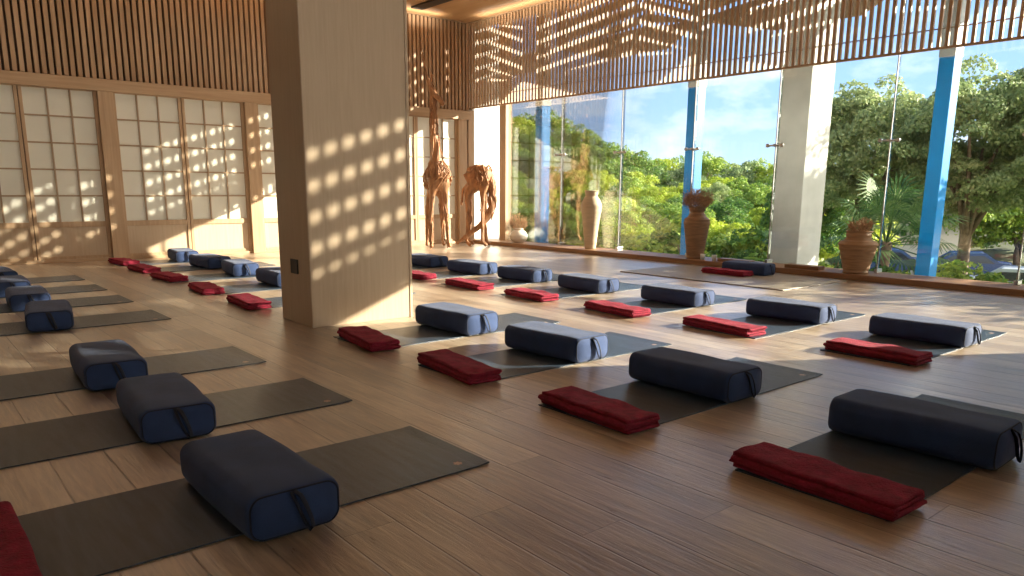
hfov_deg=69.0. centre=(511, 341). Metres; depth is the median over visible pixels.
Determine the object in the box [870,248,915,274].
car
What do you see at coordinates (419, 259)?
bolster
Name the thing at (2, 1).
trim
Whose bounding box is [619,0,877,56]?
trim
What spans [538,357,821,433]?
yoga mat
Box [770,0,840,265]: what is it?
column
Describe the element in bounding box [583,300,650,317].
folded towel
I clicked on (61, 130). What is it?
door
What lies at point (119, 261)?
folded towel
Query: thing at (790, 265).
wood block
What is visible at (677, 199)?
tree
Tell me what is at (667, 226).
tree
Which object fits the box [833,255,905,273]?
shrub
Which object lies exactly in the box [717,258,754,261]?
wood block
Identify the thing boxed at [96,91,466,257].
wooden posts
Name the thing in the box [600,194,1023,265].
ground
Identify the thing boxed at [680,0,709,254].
post
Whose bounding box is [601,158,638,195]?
tree
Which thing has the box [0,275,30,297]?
bolster
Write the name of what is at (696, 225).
ribbed vase
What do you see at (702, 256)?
glass cup
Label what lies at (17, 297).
bolster
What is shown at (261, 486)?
bolster
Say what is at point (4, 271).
bolster
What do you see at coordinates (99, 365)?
bolster
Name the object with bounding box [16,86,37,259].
wall
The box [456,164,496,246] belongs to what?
sculpture
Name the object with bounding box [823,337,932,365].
folded towel
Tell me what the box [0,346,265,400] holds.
yoga mat
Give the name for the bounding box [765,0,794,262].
glass fin
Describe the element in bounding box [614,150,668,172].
tree
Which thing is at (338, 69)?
pillar
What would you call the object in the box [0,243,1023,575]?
floor
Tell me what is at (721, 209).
tree
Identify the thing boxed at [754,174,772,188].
tree
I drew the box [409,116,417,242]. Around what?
door
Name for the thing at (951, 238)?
house
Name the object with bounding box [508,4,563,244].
window
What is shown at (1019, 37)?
trim
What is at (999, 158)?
broadleaf tree
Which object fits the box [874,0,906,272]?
glass fin
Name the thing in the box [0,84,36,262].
door
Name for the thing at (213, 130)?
door
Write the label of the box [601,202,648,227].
tree
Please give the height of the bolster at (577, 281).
0.155 m
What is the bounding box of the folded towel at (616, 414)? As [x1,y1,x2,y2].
[538,386,659,434]
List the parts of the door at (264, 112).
panel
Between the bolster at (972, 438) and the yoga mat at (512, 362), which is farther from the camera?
the yoga mat at (512, 362)
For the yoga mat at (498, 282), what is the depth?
9.15 m
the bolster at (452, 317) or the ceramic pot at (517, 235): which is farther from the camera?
the ceramic pot at (517, 235)
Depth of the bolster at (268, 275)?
8.68 m
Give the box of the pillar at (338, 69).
[265,0,412,327]
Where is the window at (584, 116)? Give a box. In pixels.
[560,0,625,247]
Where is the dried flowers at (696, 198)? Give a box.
[682,188,714,208]
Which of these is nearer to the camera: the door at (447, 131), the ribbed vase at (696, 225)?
the ribbed vase at (696, 225)
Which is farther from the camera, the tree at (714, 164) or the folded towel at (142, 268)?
the tree at (714, 164)
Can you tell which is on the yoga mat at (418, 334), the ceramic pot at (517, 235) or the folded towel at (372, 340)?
the folded towel at (372, 340)
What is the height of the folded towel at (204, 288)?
0.072 m
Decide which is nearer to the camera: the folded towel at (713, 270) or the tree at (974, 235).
the folded towel at (713, 270)
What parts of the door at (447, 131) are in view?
paper panel, panel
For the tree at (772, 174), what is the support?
on the ground
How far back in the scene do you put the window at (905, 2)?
9.46 m
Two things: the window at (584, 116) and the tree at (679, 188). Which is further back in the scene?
the tree at (679, 188)
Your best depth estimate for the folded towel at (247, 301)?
7.05 m
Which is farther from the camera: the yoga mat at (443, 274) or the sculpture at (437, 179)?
the sculpture at (437, 179)
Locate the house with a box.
[883,210,958,256]
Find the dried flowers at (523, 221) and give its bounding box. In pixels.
[509,213,527,229]
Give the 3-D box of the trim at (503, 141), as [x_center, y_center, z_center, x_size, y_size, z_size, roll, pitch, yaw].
[-0.541,-4.251,15.375,1.145,4.400,0.242,6,13,25]
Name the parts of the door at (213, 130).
paper panel, panel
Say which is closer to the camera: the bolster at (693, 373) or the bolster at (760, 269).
the bolster at (693, 373)
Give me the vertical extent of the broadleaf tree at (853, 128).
5.661 m
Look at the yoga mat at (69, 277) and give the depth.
9.09 m
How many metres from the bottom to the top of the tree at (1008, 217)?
6.485 m
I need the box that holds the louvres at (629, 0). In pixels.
[620,0,783,37]
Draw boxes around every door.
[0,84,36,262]
[17,85,111,260]
[112,92,191,255]
[180,98,251,252]
[257,104,278,249]
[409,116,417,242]
[415,116,457,242]
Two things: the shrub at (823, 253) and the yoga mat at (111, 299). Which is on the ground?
the shrub at (823, 253)
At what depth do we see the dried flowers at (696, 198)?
11.42 m
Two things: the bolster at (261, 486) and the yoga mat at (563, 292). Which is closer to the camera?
the bolster at (261, 486)
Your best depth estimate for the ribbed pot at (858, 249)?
9.52 m
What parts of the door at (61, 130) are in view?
paper panel, panel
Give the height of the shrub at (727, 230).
1.643 m
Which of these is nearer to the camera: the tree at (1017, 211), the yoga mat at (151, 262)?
the yoga mat at (151, 262)
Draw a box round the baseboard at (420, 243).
[0,241,456,265]
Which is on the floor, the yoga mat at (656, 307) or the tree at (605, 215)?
the yoga mat at (656, 307)
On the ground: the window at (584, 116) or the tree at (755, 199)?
the tree at (755, 199)
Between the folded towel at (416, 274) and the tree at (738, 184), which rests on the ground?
the tree at (738, 184)
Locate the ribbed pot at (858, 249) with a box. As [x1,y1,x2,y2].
[838,230,878,273]
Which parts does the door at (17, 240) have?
paper panel, panel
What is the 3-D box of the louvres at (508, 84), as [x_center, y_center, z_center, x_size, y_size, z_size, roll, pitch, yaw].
[3.472,-4.559,10.138,0.034,1.648,13.613,-9,15,-39]
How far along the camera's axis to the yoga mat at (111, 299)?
7.36 m
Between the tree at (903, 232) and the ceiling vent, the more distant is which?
the tree at (903, 232)
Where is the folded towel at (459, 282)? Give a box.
[445,277,493,289]
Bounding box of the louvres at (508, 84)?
[468,0,1023,107]
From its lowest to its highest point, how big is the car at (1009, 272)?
1.510 m
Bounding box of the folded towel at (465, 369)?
[417,349,501,384]
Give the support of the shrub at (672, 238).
on the ground
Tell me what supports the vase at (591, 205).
on the trim at (1001, 288)
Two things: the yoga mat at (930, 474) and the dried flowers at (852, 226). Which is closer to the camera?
the yoga mat at (930, 474)
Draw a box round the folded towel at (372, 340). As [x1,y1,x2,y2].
[337,326,400,351]
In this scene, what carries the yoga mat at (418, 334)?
on the floor
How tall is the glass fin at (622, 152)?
4.320 m
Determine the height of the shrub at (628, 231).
1.643 m
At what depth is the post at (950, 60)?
9.79 m
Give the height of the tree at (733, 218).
1.891 m
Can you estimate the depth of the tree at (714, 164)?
61.02 m
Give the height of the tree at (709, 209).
1.974 m
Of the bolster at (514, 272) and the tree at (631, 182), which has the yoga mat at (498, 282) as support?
the bolster at (514, 272)
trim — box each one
[0,0,268,92]
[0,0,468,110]
[0,70,470,119]
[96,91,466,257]
[407,0,554,23]
[467,105,507,239]
[468,238,1023,296]
[469,36,1023,108]
[478,16,1019,96]
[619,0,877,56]
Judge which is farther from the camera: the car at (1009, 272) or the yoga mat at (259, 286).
the car at (1009, 272)
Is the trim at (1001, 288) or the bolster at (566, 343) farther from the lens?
the trim at (1001, 288)
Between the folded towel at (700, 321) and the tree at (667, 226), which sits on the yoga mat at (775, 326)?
the folded towel at (700, 321)
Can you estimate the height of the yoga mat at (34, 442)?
0.010 m
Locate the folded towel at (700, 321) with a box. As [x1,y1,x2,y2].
[683,314,766,336]
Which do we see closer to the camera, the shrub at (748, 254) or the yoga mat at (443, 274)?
the yoga mat at (443, 274)
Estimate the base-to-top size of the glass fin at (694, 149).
4.320 m
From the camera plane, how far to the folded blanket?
2.78 m
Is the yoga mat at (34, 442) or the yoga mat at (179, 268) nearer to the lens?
the yoga mat at (34, 442)
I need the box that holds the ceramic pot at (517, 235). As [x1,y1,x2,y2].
[509,228,527,242]
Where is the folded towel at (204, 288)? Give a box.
[188,281,224,294]
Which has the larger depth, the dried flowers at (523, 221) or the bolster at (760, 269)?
the dried flowers at (523, 221)
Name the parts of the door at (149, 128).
paper panel, panel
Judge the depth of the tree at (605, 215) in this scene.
33.34 m
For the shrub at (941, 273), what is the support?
on the ground
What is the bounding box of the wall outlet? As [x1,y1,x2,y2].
[290,258,298,273]
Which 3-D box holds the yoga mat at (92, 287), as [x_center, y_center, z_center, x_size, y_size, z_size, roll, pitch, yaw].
[-5.342,-0.505,7.863,1.810,0.010,0.615,-9,15,-39]
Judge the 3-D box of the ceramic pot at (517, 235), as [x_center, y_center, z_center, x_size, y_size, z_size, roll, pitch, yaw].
[0.132,-2.121,14.873,0.365,0.284,0.365,-9,15,-39]
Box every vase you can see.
[581,190,601,248]
[683,206,709,258]
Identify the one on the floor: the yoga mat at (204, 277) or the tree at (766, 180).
the yoga mat at (204, 277)
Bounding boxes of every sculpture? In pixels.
[421,48,452,248]
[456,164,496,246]
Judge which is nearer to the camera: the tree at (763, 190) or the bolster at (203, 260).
the bolster at (203, 260)
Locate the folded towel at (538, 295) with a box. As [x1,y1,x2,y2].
[504,287,558,301]
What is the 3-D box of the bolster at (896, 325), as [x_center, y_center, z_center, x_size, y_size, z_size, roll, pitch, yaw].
[3.187,-0.097,5.742,0.354,0.155,0.757,-9,15,-39]
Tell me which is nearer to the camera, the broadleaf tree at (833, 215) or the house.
the broadleaf tree at (833, 215)
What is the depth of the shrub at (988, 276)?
11.83 m
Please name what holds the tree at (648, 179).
on the ground
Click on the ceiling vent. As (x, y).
(430, 3)
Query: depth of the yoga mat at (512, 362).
5.03 m
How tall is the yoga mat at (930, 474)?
0.010 m
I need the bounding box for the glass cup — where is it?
[700,254,705,259]
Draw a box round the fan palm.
[820,170,975,278]
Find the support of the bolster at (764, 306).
on the yoga mat at (775, 326)
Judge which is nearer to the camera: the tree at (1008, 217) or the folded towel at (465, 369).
the folded towel at (465, 369)
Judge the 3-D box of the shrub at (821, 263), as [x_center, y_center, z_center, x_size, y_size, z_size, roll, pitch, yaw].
[5.188,-0.996,14.153,2.266,1.716,2.199,8,14,32]
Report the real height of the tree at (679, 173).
3.965 m
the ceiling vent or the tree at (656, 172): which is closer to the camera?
the ceiling vent
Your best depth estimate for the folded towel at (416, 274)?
9.34 m
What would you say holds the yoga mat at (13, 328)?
on the floor
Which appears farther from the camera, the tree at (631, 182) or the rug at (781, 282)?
the tree at (631, 182)
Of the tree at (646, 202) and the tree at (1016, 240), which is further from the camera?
the tree at (1016, 240)
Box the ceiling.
[406,0,574,23]
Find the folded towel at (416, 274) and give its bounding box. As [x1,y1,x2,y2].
[412,270,436,279]
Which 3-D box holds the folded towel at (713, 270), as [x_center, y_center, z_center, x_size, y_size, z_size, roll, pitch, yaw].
[2.894,-0.944,10.049,0.243,0.072,0.685,-9,15,-37]
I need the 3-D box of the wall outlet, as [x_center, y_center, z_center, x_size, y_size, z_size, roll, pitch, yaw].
[-1.808,-0.625,6.194,0.012,0.120,0.140,-9,15,-38]
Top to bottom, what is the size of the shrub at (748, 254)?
2.112 m
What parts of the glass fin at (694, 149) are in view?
fin panel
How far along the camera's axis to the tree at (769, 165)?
57.99 m
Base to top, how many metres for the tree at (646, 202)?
2.106 m
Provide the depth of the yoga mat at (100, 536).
2.62 m
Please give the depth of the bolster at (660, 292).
7.38 m
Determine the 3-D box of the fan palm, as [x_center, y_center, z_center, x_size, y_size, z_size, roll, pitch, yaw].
[6.997,-1.692,13.830,3.069,2.924,2.921,-9,15,-39]
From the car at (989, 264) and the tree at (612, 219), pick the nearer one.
the tree at (612, 219)
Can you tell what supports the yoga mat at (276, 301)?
on the floor
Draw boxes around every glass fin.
[555,45,565,244]
[613,9,628,249]
[684,16,703,255]
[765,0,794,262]
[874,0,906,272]
[1013,132,1023,284]
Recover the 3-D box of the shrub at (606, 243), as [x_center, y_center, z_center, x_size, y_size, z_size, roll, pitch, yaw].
[2.129,-1.658,16.839,2.538,1.980,2.614,-7,14,-32]
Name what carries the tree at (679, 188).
on the ground
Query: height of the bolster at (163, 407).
0.161 m
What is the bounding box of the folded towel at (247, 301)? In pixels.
[226,293,271,309]
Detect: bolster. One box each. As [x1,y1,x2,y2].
[0,266,17,275]
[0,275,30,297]
[5,285,50,311]
[24,299,73,331]
[69,339,147,390]
[116,372,215,443]
[167,248,198,261]
[180,429,339,541]
[189,253,230,268]
[221,259,258,276]
[255,267,280,286]
[412,253,447,266]
[415,302,497,335]
[447,259,497,274]
[497,265,552,282]
[505,321,607,362]
[558,273,618,292]
[629,347,761,402]
[641,283,714,306]
[722,260,775,275]
[746,296,836,323]
[828,389,1022,469]
[869,312,981,346]
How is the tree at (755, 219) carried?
on the ground
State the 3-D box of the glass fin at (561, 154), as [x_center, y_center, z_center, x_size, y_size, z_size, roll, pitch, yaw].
[0.953,-3.980,13.918,0.160,4.320,0.272,-9,15,-39]
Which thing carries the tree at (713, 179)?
on the ground
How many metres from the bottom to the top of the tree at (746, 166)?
4.590 m
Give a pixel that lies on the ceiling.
(467, 11)
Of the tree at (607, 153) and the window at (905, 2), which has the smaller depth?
the window at (905, 2)
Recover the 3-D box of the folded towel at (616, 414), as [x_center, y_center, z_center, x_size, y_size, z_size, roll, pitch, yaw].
[0.426,0.332,3.763,0.244,0.073,0.654,-8,14,-35]
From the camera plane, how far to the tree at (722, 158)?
63.77 m
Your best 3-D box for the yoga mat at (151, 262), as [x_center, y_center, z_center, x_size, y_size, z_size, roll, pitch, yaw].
[-5.117,-1.244,11.481,1.810,0.010,0.615,-9,15,-39]
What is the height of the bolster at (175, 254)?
0.170 m
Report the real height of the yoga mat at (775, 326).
0.010 m
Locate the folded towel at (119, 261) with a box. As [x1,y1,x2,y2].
[108,258,139,265]
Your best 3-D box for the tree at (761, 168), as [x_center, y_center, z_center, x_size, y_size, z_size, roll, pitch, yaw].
[20.170,-12.226,59.279,4.841,4.772,5.208,-2,12,-13]
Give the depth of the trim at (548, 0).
14.33 m
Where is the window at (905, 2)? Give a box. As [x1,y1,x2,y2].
[877,2,990,282]
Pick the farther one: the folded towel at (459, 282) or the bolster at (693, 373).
the folded towel at (459, 282)
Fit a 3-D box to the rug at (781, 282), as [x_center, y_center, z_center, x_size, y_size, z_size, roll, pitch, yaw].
[2.866,-0.872,9.907,1.480,0.012,2.480,-9,15,-39]
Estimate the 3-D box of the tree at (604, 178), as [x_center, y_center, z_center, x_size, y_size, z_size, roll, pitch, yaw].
[5.404,-9.995,48.586,3.054,2.438,2.438,-2,12,-11]
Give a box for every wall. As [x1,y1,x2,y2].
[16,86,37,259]
[469,24,499,238]
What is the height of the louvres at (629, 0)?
1.350 m
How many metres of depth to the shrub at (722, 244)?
14.62 m
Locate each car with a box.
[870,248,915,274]
[914,251,1016,276]
[970,265,1023,282]
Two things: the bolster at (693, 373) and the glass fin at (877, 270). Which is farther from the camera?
the glass fin at (877, 270)
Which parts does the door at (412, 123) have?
paper panel, panel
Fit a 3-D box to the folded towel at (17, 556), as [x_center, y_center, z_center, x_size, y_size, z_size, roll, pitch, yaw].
[-1.577,0.636,2.216,0.243,0.072,0.677,-9,15,-39]
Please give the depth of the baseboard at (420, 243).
11.52 m
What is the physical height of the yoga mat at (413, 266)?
0.010 m
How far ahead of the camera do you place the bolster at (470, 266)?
9.97 m
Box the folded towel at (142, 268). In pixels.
[127,263,160,272]
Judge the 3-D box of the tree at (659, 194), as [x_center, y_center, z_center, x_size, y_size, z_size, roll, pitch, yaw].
[7.984,-7.644,42.783,3.510,2.458,2.393,4,12,19]
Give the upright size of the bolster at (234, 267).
0.170 m
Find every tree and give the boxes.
[600,196,618,222]
[600,216,626,241]
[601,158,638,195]
[601,170,618,194]
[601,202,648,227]
[602,141,638,180]
[604,176,649,201]
[605,197,640,222]
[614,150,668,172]
[617,171,659,191]
[623,186,679,215]
[636,195,663,224]
[641,166,676,190]
[644,202,681,228]
[649,216,680,239]
[653,158,680,172]
[656,194,682,220]
[658,164,707,189]
[665,182,712,202]
[671,207,717,222]
[672,151,731,182]
[678,218,729,236]
[682,195,717,220]
[701,176,735,198]
[701,182,733,202]
[703,154,740,176]
[704,197,753,222]
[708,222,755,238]
[716,210,754,228]
[718,159,767,195]
[719,175,765,206]
[721,189,769,213]
[734,157,773,187]
[743,207,768,229]
[744,185,771,216]
[754,163,773,182]
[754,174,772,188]
[759,167,855,254]
[764,174,772,188]
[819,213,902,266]
[823,73,930,228]
[867,53,1023,277]
[878,186,950,243]
[915,188,993,241]
[944,188,1023,250]
[967,89,1023,212]
[982,208,1023,264]
[1004,211,1022,240]
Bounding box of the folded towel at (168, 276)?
[149,271,188,281]
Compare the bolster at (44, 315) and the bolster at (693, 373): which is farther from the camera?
the bolster at (44, 315)
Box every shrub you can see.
[601,223,654,243]
[601,224,650,250]
[623,212,767,260]
[634,230,680,253]
[677,225,768,261]
[760,245,833,267]
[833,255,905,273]
[889,262,962,277]
[941,259,1015,282]
[973,271,1023,283]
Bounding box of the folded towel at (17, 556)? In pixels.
[0,501,42,575]
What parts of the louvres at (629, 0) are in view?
louvre panel, louvre panel, louvre panel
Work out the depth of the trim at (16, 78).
11.47 m
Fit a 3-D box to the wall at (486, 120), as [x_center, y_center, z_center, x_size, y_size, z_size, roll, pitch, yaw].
[-0.601,-4.370,15.952,0.870,4.400,0.350,-9,15,-39]
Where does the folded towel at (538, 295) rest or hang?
on the yoga mat at (563, 292)
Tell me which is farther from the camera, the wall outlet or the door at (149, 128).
the door at (149, 128)
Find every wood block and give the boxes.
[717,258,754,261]
[784,263,824,269]
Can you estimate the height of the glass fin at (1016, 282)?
4.320 m
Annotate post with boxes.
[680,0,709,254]
[914,0,966,276]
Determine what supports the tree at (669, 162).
on the ground
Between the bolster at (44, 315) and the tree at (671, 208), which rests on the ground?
the tree at (671, 208)
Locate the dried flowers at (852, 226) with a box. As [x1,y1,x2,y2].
[846,217,875,231]
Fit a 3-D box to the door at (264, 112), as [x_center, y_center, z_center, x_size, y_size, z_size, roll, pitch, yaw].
[-3.983,-2.892,13.175,0.990,2.485,0.050,-9,15,-39]
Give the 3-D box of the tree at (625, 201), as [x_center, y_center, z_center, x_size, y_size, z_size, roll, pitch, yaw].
[5.394,-6.021,36.417,2.074,2.007,2.666,6,13,25]
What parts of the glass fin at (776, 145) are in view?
fin panel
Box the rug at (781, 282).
[620,265,844,290]
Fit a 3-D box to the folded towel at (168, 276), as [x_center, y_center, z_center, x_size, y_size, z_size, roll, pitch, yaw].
[-4.222,-0.804,9.169,0.244,0.073,0.654,-11,16,-43]
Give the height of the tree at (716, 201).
2.224 m
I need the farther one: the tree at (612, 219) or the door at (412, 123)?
the tree at (612, 219)
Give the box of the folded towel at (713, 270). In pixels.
[701,267,753,276]
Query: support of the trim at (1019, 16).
attached to the wall at (486, 120)
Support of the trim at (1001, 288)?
attached to the wall at (486, 120)
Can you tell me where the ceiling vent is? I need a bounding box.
[411,0,451,9]
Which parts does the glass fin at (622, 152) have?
fin panel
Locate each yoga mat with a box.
[0,294,133,312]
[0,309,170,335]
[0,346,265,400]
[0,378,351,469]
[17,426,488,575]
[27,275,84,283]
[45,284,106,293]
[112,256,243,265]
[139,262,273,273]
[163,273,255,282]
[190,283,281,294]
[229,292,413,307]
[333,312,559,345]
[412,265,446,268]
[412,271,496,279]
[418,332,671,383]
[442,273,559,288]
[501,282,642,300]
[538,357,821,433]
[583,295,745,314]
[690,310,865,338]
[735,394,1023,521]
[821,329,1005,365]
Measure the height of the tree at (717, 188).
2.893 m
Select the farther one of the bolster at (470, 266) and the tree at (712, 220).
the tree at (712, 220)
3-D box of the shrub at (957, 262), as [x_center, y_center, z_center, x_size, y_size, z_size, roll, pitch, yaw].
[7.560,-0.521,12.134,2.030,1.584,2.092,-5,13,-25]
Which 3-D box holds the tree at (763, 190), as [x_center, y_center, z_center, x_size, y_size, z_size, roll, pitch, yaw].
[14.947,-7.944,44.234,3.110,2.663,2.956,-10,15,-41]
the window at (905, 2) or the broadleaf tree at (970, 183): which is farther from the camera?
the broadleaf tree at (970, 183)
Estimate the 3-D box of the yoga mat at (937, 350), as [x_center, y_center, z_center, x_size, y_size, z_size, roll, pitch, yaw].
[3.101,-0.005,5.682,1.810,0.010,0.615,-9,15,-39]

